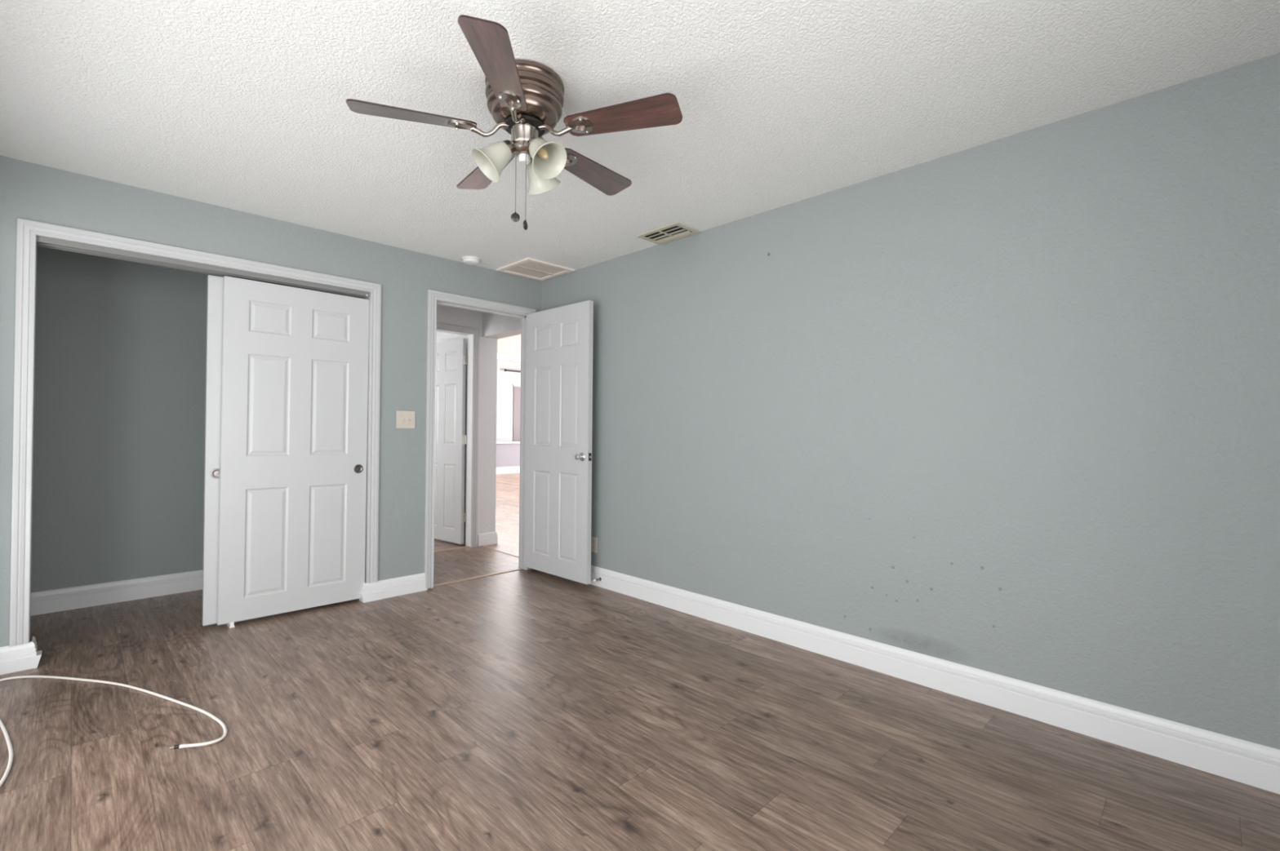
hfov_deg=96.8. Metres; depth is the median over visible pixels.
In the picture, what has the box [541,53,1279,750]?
wall
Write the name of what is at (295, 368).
door
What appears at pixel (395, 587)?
baseboard
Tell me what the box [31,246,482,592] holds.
wall
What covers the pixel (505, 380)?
wall
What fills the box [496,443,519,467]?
wall
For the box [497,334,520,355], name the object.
wall
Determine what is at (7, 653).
baseboard
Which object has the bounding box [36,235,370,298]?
closet track
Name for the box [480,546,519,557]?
threshold
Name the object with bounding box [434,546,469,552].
threshold
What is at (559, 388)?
door
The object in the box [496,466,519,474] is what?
baseboard
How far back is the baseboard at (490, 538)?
5.74 m
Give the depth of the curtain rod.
16.28 m
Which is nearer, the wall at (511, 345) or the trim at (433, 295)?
the trim at (433, 295)
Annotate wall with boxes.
[0,155,541,647]
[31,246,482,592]
[436,311,520,542]
[496,360,520,441]
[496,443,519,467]
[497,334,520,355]
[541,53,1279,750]
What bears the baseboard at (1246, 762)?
attached to the wall at (1009, 406)
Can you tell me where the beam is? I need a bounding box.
[497,353,520,362]
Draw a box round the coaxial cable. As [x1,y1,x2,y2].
[0,675,226,786]
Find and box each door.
[202,275,223,626]
[217,275,368,625]
[434,338,467,544]
[524,300,593,584]
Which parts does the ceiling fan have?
blade, blade, lamp shade, blade, pull knob, pull chain, pull knob, pull chain, bulb, lamp shade, lamp shade, blade, blade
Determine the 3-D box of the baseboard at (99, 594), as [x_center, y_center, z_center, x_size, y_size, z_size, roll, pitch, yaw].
[-3.189,1.110,4.060,2.020,0.139,0.017,1,-1,-45]
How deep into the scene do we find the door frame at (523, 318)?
4.78 m
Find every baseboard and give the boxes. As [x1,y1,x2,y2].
[0,636,37,662]
[31,569,203,616]
[361,573,427,599]
[477,531,497,546]
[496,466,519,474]
[589,565,1279,794]
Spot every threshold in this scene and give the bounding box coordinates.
[433,568,523,586]
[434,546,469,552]
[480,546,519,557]
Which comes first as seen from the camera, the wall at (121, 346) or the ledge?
the wall at (121, 346)
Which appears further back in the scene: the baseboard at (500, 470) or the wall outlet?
the baseboard at (500, 470)
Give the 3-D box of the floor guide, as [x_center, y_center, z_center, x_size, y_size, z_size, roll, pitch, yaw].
[-2.415,1.163,3.354,0.027,0.032,0.106,1,-1,-45]
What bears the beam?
attached to the wall at (511, 345)
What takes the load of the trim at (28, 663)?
attached to the wall at (29, 191)
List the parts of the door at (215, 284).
cup pull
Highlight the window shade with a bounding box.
[512,384,520,441]
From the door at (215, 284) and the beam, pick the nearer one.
the door at (215, 284)
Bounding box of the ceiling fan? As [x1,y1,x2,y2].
[346,14,682,230]
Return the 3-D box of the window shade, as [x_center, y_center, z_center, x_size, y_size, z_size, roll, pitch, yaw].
[-3.406,-0.343,16.666,0.720,1.662,0.046,1,-1,-45]
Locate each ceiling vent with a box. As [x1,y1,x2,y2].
[496,257,574,281]
[635,222,700,244]
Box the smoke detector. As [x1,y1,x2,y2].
[462,256,480,265]
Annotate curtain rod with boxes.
[504,368,520,372]
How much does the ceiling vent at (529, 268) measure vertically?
0.014 m
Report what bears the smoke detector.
attached to the ceiling
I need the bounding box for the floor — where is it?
[0,473,1279,850]
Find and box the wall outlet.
[591,536,597,553]
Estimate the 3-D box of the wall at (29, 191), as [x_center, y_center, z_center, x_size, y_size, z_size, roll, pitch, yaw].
[-2.028,-0.034,3.739,3.420,2.440,0.110,1,-1,-45]
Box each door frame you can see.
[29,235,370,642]
[431,300,527,588]
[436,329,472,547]
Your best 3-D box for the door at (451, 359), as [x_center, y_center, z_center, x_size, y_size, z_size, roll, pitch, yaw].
[-2.047,0.157,5.928,0.765,2.060,0.044,0,-1,39]
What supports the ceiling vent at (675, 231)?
in the ceiling
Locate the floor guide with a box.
[226,622,235,628]
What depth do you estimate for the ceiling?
2.12 m
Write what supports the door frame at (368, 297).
attached to the wall at (29, 191)
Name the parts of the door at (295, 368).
cup pull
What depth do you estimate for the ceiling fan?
1.99 m
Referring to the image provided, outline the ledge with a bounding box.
[496,441,519,444]
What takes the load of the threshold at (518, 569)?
on the floor
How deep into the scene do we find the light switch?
4.02 m
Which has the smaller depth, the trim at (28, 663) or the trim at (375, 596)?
the trim at (28, 663)
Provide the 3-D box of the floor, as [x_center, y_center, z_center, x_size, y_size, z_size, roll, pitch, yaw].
[-1.442,1.267,8.946,12.000,0.060,16.150,1,-1,-45]
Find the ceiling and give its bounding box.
[0,0,1279,270]
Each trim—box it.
[0,650,41,675]
[359,591,382,603]
[424,289,536,589]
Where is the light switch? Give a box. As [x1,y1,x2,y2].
[395,410,415,428]

